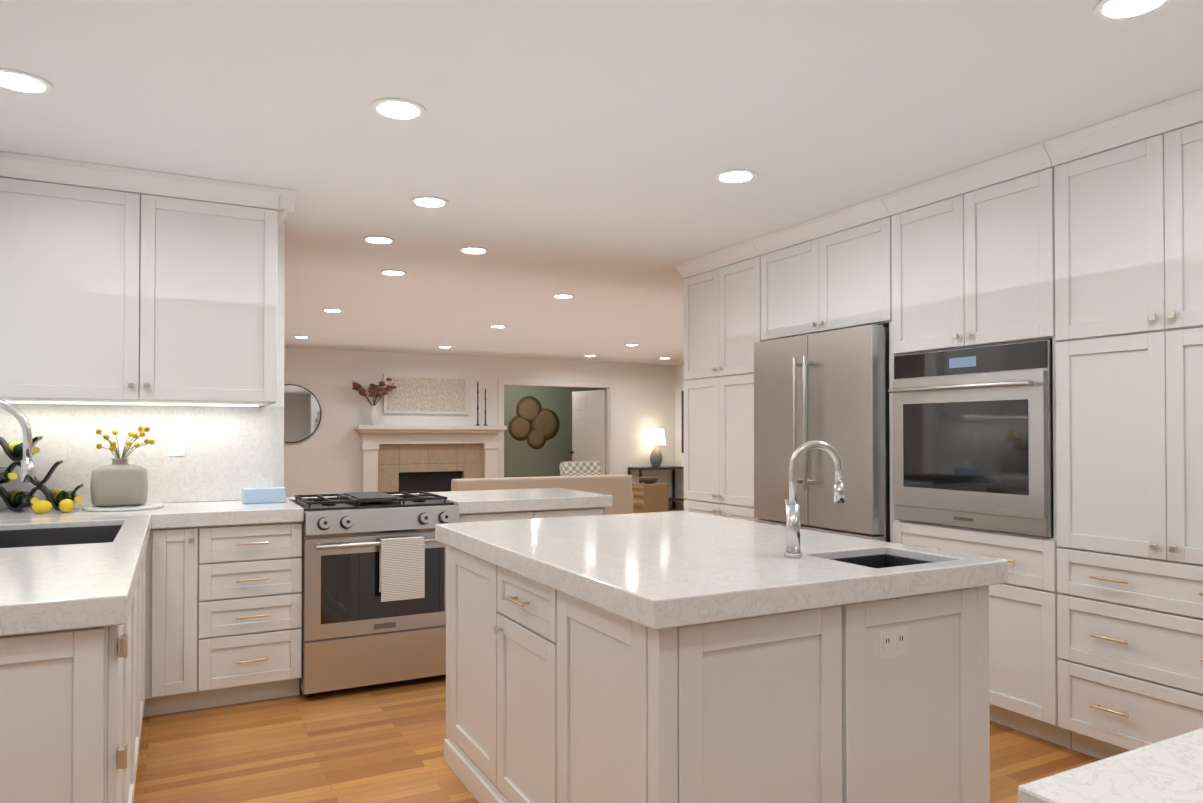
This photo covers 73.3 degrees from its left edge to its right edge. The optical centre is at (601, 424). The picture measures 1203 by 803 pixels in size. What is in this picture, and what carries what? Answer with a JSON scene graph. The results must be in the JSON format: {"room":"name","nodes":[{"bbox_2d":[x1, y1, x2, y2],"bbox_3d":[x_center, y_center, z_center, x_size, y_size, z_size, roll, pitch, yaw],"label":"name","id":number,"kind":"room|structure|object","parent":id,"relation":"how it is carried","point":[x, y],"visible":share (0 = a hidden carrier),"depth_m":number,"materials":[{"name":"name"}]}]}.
{"room":"kitchen","nodes":[
{"label":"kitchen","id":0,"kind":"room"},
{"bbox_2d":[3,221,284,508],"bbox_3d":[-2.396,0.105,4.157,1.420,2.450,0.120,0,-1,-28],"label":"wall","id":1,"kind":"structure","parent":0,"point":[280,303],"depth_m":4.43,"materials":[{"name":"white paint"}]},
{"bbox_2d":[0,151,279,406],"bbox_3d":[-2.225,-0.613,3.864,1.207,1.019,0.569,0,-1,-28],"label":"upper cabinet","id":2,"kind":"object","parent":1,"relation":"attached to","point":[123,286],"depth_m":3.62,"materials":[{"name":"white paint"}]},
{"bbox_2d":[0,403,283,508],"bbox_3d":[-2.365,0.152,4.095,1.418,0.502,0.015,0,-1,-28],"label":"backsplash","id":3,"kind":"structure","parent":1,"relation":"attached to","point":[232,452],"depth_m":4.15,"materials":[{"name":"stone"}]},
{"bbox_2d":[168,433,185,455],"bbox_3d":[-2.191,0.105,4.174,0.080,0.120,0.008,0,-1,-28],"label":"outlet","id":4,"kind":"object","parent":3,"relation":"attached to","point":[176,444],"visible":1,"depth_m":4.17,"materials":[{"name":"white plastic"}]},
{"bbox_2d":[284,347,674,501],"bbox_3d":[-2.521,0.195,11.982,8.500,2.450,0.120,0,-1,-28],"label":"wall","id":5,"kind":"structure","parent":0,"point":[324,457],"depth_m":11.91,"materials":[{"name":"white paint"}]},
{"bbox_2d":[284,384,320,442],"bbox_3d":[-4.226,-0.142,10.996,0.800,0.800,0.032,0,-1,-28],"label":"round mirror","id":6,"kind":"object","parent":5,"relation":"attached to","point":[302,413],"visible":0.5,"depth_m":11.04,"materials":[{"name":"black mirror"}]},
{"bbox_2d":[383,374,467,413],"bbox_3d":[-2.565,-0.434,11.870,1.250,0.565,0.047,0,-1,-28],"label":"picture","id":7,"kind":"object","parent":5,"relation":"attached to","point":[423,394],"visible":0.98,"depth_m":11.84,"materials":[{"name":"white paint"}]},
{"bbox_2d":[498,379,614,477],"bbox_3d":[-0.707,0.370,12.925,2.050,2.120,0.137,0,-1,-28],"label":"door frame","id":8,"kind":"structure","parent":5,"relation":"attached to","point":[610,427],"depth_m":13.04,"materials":[{"name":"white paint"}]},
{"bbox_2d":[570,390,604,474],"bbox_3d":[-0.257,0.434,13.717,0.292,2.000,0.848,0,-1,-28],"label":"door","id":9,"kind":"structure","parent":5,"relation":"in","point":[588,425],"depth_m":13.71,"materials":[{"name":"white paint"}]},
{"bbox_2d":[504,385,605,477],"bbox_3d":[-1.647,0.230,15.042,4.140,2.450,0.120,0,-1,-28],"label":"wall","id":10,"kind":"structure","parent":0,"point":[523,459],"depth_m":15.27,"materials":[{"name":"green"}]},
{"bbox_2d":[509,396,559,448],"bbox_3d":[-1.249,-0.024,15.169,1.040,1.000,0.030,0,-1,-28],"label":"wall art","id":11,"kind":"object","parent":10,"relation":"attached to","point":[534,424],"visible":1,"depth_m":15.15},
{"bbox_2d":[0,0,1202,364],"bbox_3d":[-0.232,-1.131,6.691,12.000,0.080,18.600,0,-1,-28],"label":"ceiling","id":12,"kind":"structure","parent":0,"point":[582,152],"depth_m":3.00,"materials":[{"name":"white paint"}]},
{"bbox_2d":[0,68,52,94],"bbox_3d":[-1.931,-1.132,2.679,0.192,0.008,0.192,0,-1,-28],"label":"recessed light","id":13,"kind":"object","parent":12,"relation":"in","point":[18,81],"visible":1,"depth_m":2.68,"materials":[{"name":"white paint"}]},
{"bbox_2d":[293,336,309,337],"bbox_3d":[-3.623,-1.051,9.778,0.192,0.008,0.192,0,-1,-28],"label":"recessed light","id":14,"kind":"object","parent":12,"relation":"in","point":[301,336],"visible":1,"depth_m":9.75,"materials":[{"name":"white paint"}]},
{"bbox_2d":[322,309,342,311],"bbox_3d":[-2.550,-1.075,7.665,0.192,0.008,0.192,0,-1,-28],"label":"recessed light","id":15,"kind":"object","parent":12,"relation":"in","point":[332,310],"visible":1,"depth_m":7.63,"materials":[{"name":"white paint"}]},
{"bbox_2d":[362,236,394,243],"bbox_3d":[-1.340,-1.107,4.871,0.192,0.008,0.192,0,-1,-28],"label":"recessed light","id":16,"kind":"object","parent":12,"relation":"in","point":[379,239],"visible":1,"depth_m":4.85,"materials":[{"name":"white paint"}]},
{"bbox_2d":[380,270,406,275],"bbox_3d":[-1.508,-1.096,5.865,0.192,0.008,0.192,0,-1,-28],"label":"recessed light","id":17,"kind":"object","parent":12,"relation":"in","point":[394,272],"visible":0.94,"depth_m":5.84,"materials":[{"name":"white paint"}]},
{"bbox_2d":[371,98,425,120],"bbox_3d":[-0.730,-1.130,2.909,0.192,0.008,0.192,0,-1,-28],"label":"recessed light","id":18,"kind":"object","parent":12,"relation":"in","point":[400,109],"visible":1,"depth_m":2.90,"materials":[{"name":"white paint"}]},
{"bbox_2d":[410,196,448,207],"bbox_3d":[-0.865,-1.116,4.072,0.192,0.008,0.192,0,-1,-28],"label":"recessed light","id":19,"kind":"object","parent":12,"relation":"in","point":[430,201],"visible":0.98,"depth_m":4.05,"materials":[{"name":"white paint"}]},
{"bbox_2d":[459,247,488,253],"bbox_3d":[-0.813,-1.104,5.150,0.192,0.008,0.192,0,-1,-28],"label":"recessed light","id":20,"kind":"object","parent":12,"relation":"in","point":[474,250],"visible":0.96,"depth_m":5.13,"materials":[{"name":"white paint"}]},
{"bbox_2d":[489,325,506,327],"bbox_3d":[-1.128,-1.062,8.818,0.192,0.008,0.192,0,-1,-28],"label":"recessed light","id":21,"kind":"object","parent":12,"relation":"in","point":[497,326],"visible":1,"depth_m":8.78,"materials":[{"name":"white paint"}]},
{"bbox_2d":[552,294,573,297],"bbox_3d":[-0.326,-1.085,6.868,0.192,0.008,0.192,0,-1,-28],"label":"recessed light","id":22,"kind":"object","parent":12,"relation":"in","point":[563,296],"visible":1,"depth_m":6.85,"materials":[{"name":"white paint"}]},
{"bbox_2d":[714,169,756,183],"bbox_3d":[0.608,-1.121,3.667,0.192,0.008,0.192,0,-1,-28],"label":"recessed light","id":23,"kind":"object","parent":12,"relation":"in","point":[733,176],"visible":0.98,"depth_m":3.65,"materials":[{"name":"white paint"}]},
{"bbox_2d":[1093,0,1172,20],"bbox_3d":[1.440,-1.138,2.185,0.192,0.008,0.192,0,-1,-28],"label":"recessed light","id":24,"kind":"object","parent":12,"relation":"in","point":[1113,10],"visible":1,"depth_m":2.21,"materials":[{"name":"white paint"}]},
{"bbox_2d":[133,508,1100,802],"bbox_3d":[-0.232,1.389,6.662,12.000,0.060,18.600,0,-1,-28],"label":"floor","id":25,"kind":"structure","parent":0,"point":[375,744],"depth_m":3.24,"materials":[{"name":"brown wood"}]},
{"bbox_2d":[0,550,145,802],"bbox_3d":[-2.029,0.885,2.786,0.798,0.859,2.629,0,-1,-28],"label":"base cabinet","id":26,"kind":"object","parent":25,"relation":"on","point":[72,701],"depth_m":1.77,"materials":[{"name":"white paint"}]},
{"bbox_2d":[0,514,150,635],"bbox_3d":[-1.871,0.419,2.493,0.799,0.065,2.014,0,-1,-28],"label":"countertop","id":27,"kind":"structure","parent":26,"relation":"on","point":[60,587],"depth_m":2.00,"materials":[{"name":"stone"}]},
{"bbox_2d":[0,399,33,481],"bbox_3d":[-2.166,0.147,2.838,0.296,0.484,0.100,0,-1,-28],"label":"kitchen faucet","id":28,"kind":"object","parent":27,"relation":"on","point":[27,468],"visible":1,"depth_m":2.86,"materials":[{"name":"silver metal"}]},
{"bbox_2d":[0,525,121,547],"bbox_3d":[-1.994,0.525,2.906,0.447,0.224,0.797,0,-1,-28],"label":"sink","id":29,"kind":"object","parent":27,"relation":"in","point":[54,536],"depth_m":3.25,"materials":[{"name":"grey metal"}]},
{"bbox_2d":[143,526,202,716],"bbox_3d":[-2.078,0.898,3.897,0.226,0.860,0.619,0,-1,-28],"label":"base cabinet","id":30,"kind":"object","parent":25,"relation":"on","point":[174,556],"depth_m":3.64,"materials":[{"name":"white paint"}]},
{"bbox_2d":[203,522,301,708],"bbox_3d":[-1.804,0.899,4.041,0.507,0.860,0.619,0,-1,-28],"label":"base cabinet","id":31,"kind":"object","parent":25,"relation":"on","point":[223,620],"depth_m":3.79,"materials":[{"name":"white paint"}]},
{"bbox_2d":[0,488,611,528],"bbox_3d":[-1.491,0.439,4.260,3.119,0.065,0.755,0,-1,-28],"label":"countertop","id":32,"kind":"structure","parent":31,"relation":"on","point":[199,514],"depth_m":3.95,"materials":[{"name":"stone"}]},
{"bbox_2d":[0,436,82,511],"bbox_3d":[-2.675,0.228,3.723,0.514,0.341,0.306,0,-1,-28],"label":"wine rack","id":33,"kind":"object","parent":32,"relation":"on","point":[15,500],"visible":0.85,"depth_m":3.71,"materials":[{"name":"grey metal"}]},
{"bbox_2d":[32,500,51,513],"bbox_3d":[-2.487,0.368,3.597,0.074,0.060,0.064,0,-1,-28],"label":"lemon","id":34,"kind":"object","parent":32,"relation":"on","point":[42,506],"visible":1,"depth_m":3.58,"materials":[{"name":"yellow food"}]},
{"bbox_2d":[59,499,74,511],"bbox_3d":[-2.417,0.368,3.657,0.060,0.060,0.078,0,-1,-28],"label":"lemon","id":35,"kind":"object","parent":32,"relation":"on","point":[66,505],"visible":1,"depth_m":3.63,"materials":[{"name":"yellow food"}]},
{"bbox_2d":[82,502,164,510],"bbox_3d":[-2.274,0.394,3.856,0.340,0.013,0.340,0,-1,-28],"label":"marble tray","id":36,"kind":"object","parent":32,"relation":"on","point":[147,505],"visible":0.85,"depth_m":3.75,"materials":[{"name":"white stone"}]},
{"bbox_2d":[90,426,154,506],"bbox_3d":[-2.292,0.198,3.882,0.265,0.378,0.236,0,-1,-28],"label":"flower vase","id":37,"kind":"object","parent":36,"relation":"on","point":[119,481],"visible":1,"depth_m":3.79,"materials":[{"name":"beige ceramic"}]},
{"bbox_2d":[242,472,285,503],"bbox_3d":[-1.744,0.326,4.182,0.200,0.157,0.120,0,-1,-28],"label":"tissue box","id":38,"kind":"object","parent":32,"relation":"on","point":[264,491],"visible":1,"depth_m":4.14,"materials":[{"name":"blue"}]},
{"bbox_2d":[290,491,459,696],"bbox_3d":[-1.216,0.856,4.289,0.756,0.951,0.723,0,-1,-28],"label":"range","id":39,"kind":"object","parent":25,"relation":"on","point":[356,632],"visible":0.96,"depth_m":3.99,"materials":[{"name":"silver metal"}]},
{"bbox_2d":[379,536,424,601],"bbox_3d":[-0.989,0.717,4.016,0.215,0.303,0.042,0,-1,-28],"label":"dish towel","id":40,"kind":"object","parent":39,"relation":"hanging from","point":[402,568],"visible":1,"depth_m":4.00,"materials":[{"name":"white fabric"}]},
{"bbox_2d":[355,425,506,491],"bbox_3d":[-2.379,0.718,11.631,2.170,1.395,0.620,0,-1,-28],"label":"fireplace","id":41,"kind":"object","parent":25,"relation":"on","point":[424,458],"visible":0.71,"depth_m":11.75,"materials":[{"name":"white paint"}]},
{"bbox_2d":[352,378,396,424],"bbox_3d":[-3.198,-0.318,11.382,0.619,0.670,0.224,0,-1,-28],"label":"vase","id":42,"kind":"object","parent":41,"relation":"on","point":[373,412],"visible":1,"depth_m":11.34,"materials":[{"name":"white ceramic"}]},
{"bbox_2d":[475,382,479,425],"bbox_3d":[-1.852,-0.305,12.113,0.070,0.660,0.070,0,-1,-28],"label":"candlestick","id":43,"kind":"object","parent":41,"relation":"on","point":[477,424],"visible":0.94,"depth_m":12.10,"materials":[{"name":"black metal"}]},
{"bbox_2d":[483,389,487,425],"bbox_3d":[-1.746,-0.254,12.168,0.070,0.560,0.070,0,-1,-28],"label":"candlestick","id":44,"kind":"object","parent":41,"relation":"on","point":[485,424],"visible":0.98,"depth_m":12.16,"materials":[{"name":"black metal"}]},
{"bbox_2d":[459,507,604,522],"bbox_3d":[-0.523,0.907,4.757,0.898,0.860,0.690,0,-1,-28],"label":"base cabinet","id":45,"kind":"object","parent":25,"relation":"on","point":[515,515],"depth_m":4.44,"materials":[{"name":"white paint"}]},
{"bbox_2d":[451,461,632,514],"bbox_3d":[-0.766,0.903,8.913,2.050,0.962,0.970,0,-1,-28],"label":"sofa","id":46,"kind":"object","parent":25,"relation":"on","point":[586,476],"visible":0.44,"depth_m":8.73,"materials":[{"name":"beige fabric"}]},
{"bbox_2d":[632,483,668,512],"bbox_3d":[0.690,1.143,11.798,0.420,0.550,0.420,0,-1,-28],"label":"side table","id":47,"kind":"object","parent":25,"relation":"on","point":[650,498],"visible":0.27,"depth_m":11.62,"materials":[{"name":"brown wood"}]},
{"bbox_2d":[639,476,658,483],"bbox_3d":[0.690,0.820,11.802,0.300,0.094,0.295,0,-1,-28],"label":"decorative bowl","id":48,"kind":"object","parent":47,"relation":"on","point":[648,480],"visible":1,"depth_m":11.70,"materials":[{"name":"brown wood"}]},
{"bbox_2d":[628,466,685,507],"bbox_3d":[0.931,1.077,13.475,0.910,0.720,0.400,0,-1,-28],"label":"console table","id":49,"kind":"object","parent":25,"relation":"on","point":[673,499],"visible":0.52,"depth_m":13.42,"materials":[{"name":"black metal"}]},
{"bbox_2d":[646,429,665,466],"bbox_3d":[0.909,0.401,13.471,0.330,0.629,0.330,0,-1,-28],"label":"table lamp","id":50,"kind":"object","parent":49,"relation":"on","point":[655,437],"visible":0.98,"depth_m":13.38,"materials":[{"name":"white fabric"}]},
{"bbox_2d":[444,545,989,802],"bbox_3d":[0.232,0.884,2.724,1.139,0.859,1.592,0,-1,-28],"label":"kitchen island","id":51,"kind":"object","parent":25,"relation":"on","point":[554,695],"visible":0.79,"depth_m":2.10,"materials":[{"name":"white paint"}]},
{"bbox_2d":[435,511,1007,629],"bbox_3d":[0.244,0.421,2.736,1.170,0.065,1.650,0,-1,-28],"label":"island countertop","id":52,"kind":"structure","parent":51,"relation":"on","point":[659,570],"depth_m":2.24,"materials":[{"name":"stone"}]},
{"bbox_2d":[784,440,844,557],"bbox_3d":[0.612,0.215,2.364,0.171,0.337,0.119,0,-1,-28],"label":"island faucet","id":53,"kind":"object","parent":52,"relation":"on","point":[792,528],"visible":1,"depth_m":2.33,"materials":[{"name":"silver metal"}]},
{"bbox_2d":[831,554,932,567],"bbox_3d":[0.815,0.503,2.349,0.337,0.194,0.282,0,-1,-28],"label":"island sink","id":54,"kind":"object","parent":52,"relation":"in","point":[881,561],"visible":0.04,"depth_m":2.51,"materials":[{"name":"grey metal"}]},
{"bbox_2d":[880,626,906,658],"bbox_3d":[0.768,0.574,2.126,0.100,0.075,0.006,0,-1,-28],"label":"outlet","id":55,"kind":"object","parent":51,"relation":"attached to","point":[893,642],"visible":1,"depth_m":2.12,"materials":[{"name":"white plastic"}]},
{"bbox_2d":[676,240,761,521],"bbox_3d":[1.015,0.120,5.391,0.690,2.449,0.838,0,-1,-28],"label":"pantry cabinet","id":56,"kind":"object","parent":25,"relation":"on","point":[722,308],"visible":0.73,"depth_m":5.24,"materials":[{"name":"white paint"}]},
{"bbox_2d":[754,324,889,541],"bbox_3d":[1.394,0.423,4.542,0.751,1.823,0.928,0,-1,-28],"label":"fridge","id":57,"kind":"object","parent":25,"relation":"on","point":[831,387],"visible":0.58,"depth_m":4.28,"materials":[{"name":"silver metal"}]},
{"bbox_2d":[752,196,894,542],"bbox_3d":[1.447,0.110,4.573,0.690,2.449,1.008,0,-1,-28],"label":"tall cabinet","id":58,"kind":"object","parent":25,"relation":"on","point":[830,271],"visible":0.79,"depth_m":4.36,"materials":[{"name":"white paint"}]},
{"bbox_2d":[882,142,1071,748],"bbox_3d":[1.878,0.101,3.756,0.690,2.449,0.836,0,-1,-28],"label":"tall cabinet","id":59,"kind":"object","parent":25,"relation":"on","point":[973,255],"visible":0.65,"depth_m":3.48,"materials":[{"name":"white paint"}]},
{"bbox_2d":[888,340,1053,536],"bbox_3d":[1.851,0.063,3.742,0.673,0.801,0.786,0,-1,-28],"label":"wall oven","id":60,"kind":"object","parent":59,"relation":"in","point":[973,437],"visible":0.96,"depth_m":3.54,"materials":[{"name":"silver metal"}]},
{"bbox_2d":[1044,89,1202,759],"bbox_3d":[2.265,0.093,3.021,0.690,2.449,0.822,0,-1,-28],"label":"tall cabinet","id":61,"kind":"object","parent":25,"relation":"on","point":[1128,198],"visible":1,"depth_m":3.00,"materials":[{"name":"white paint"}]},
{"bbox_2d":[675,364,685,502],"bbox_3d":[2.892,0.183,10.958,0.120,2.450,6.980,0,-1,-28],"label":"wall","id":62,"kind":"structure","parent":0,"point":[679,454],"depth_m":13.80,"materials":[{"name":"white paint"}]},
{"bbox_2d":[675,502,683,508],"bbox_3d":[2.857,1.352,10.864,0.015,0.110,6.849,0,-1,-28],"label":"baseboard","id":63,"kind":"structure","parent":62,"relation":"attached to","point":[679,505],"depth_m":13.75,"materials":[{"name":"white paint"}]},
{"bbox_2d":[681,391,683,452],"bbox_3d":[1.576,-0.041,13.285,0.036,1.050,0.900,0,-1,-28],"label":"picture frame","id":64,"kind":"object","parent":62,"relation":"attached to","point":[682,396],"visible":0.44,"depth_m":13.64,"materials":[{"name":"black"}]},
{"bbox_2d":[1018,728,1202,802],"bbox_3d":[1.907,0.404,1.222,2.999,0.065,0.680,0,-1,-28],"label":"countertop","id":65,"kind":"structure","parent":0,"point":[1169,770],"depth_m":0.84,"materials":[{"name":"stone"}]}
]}

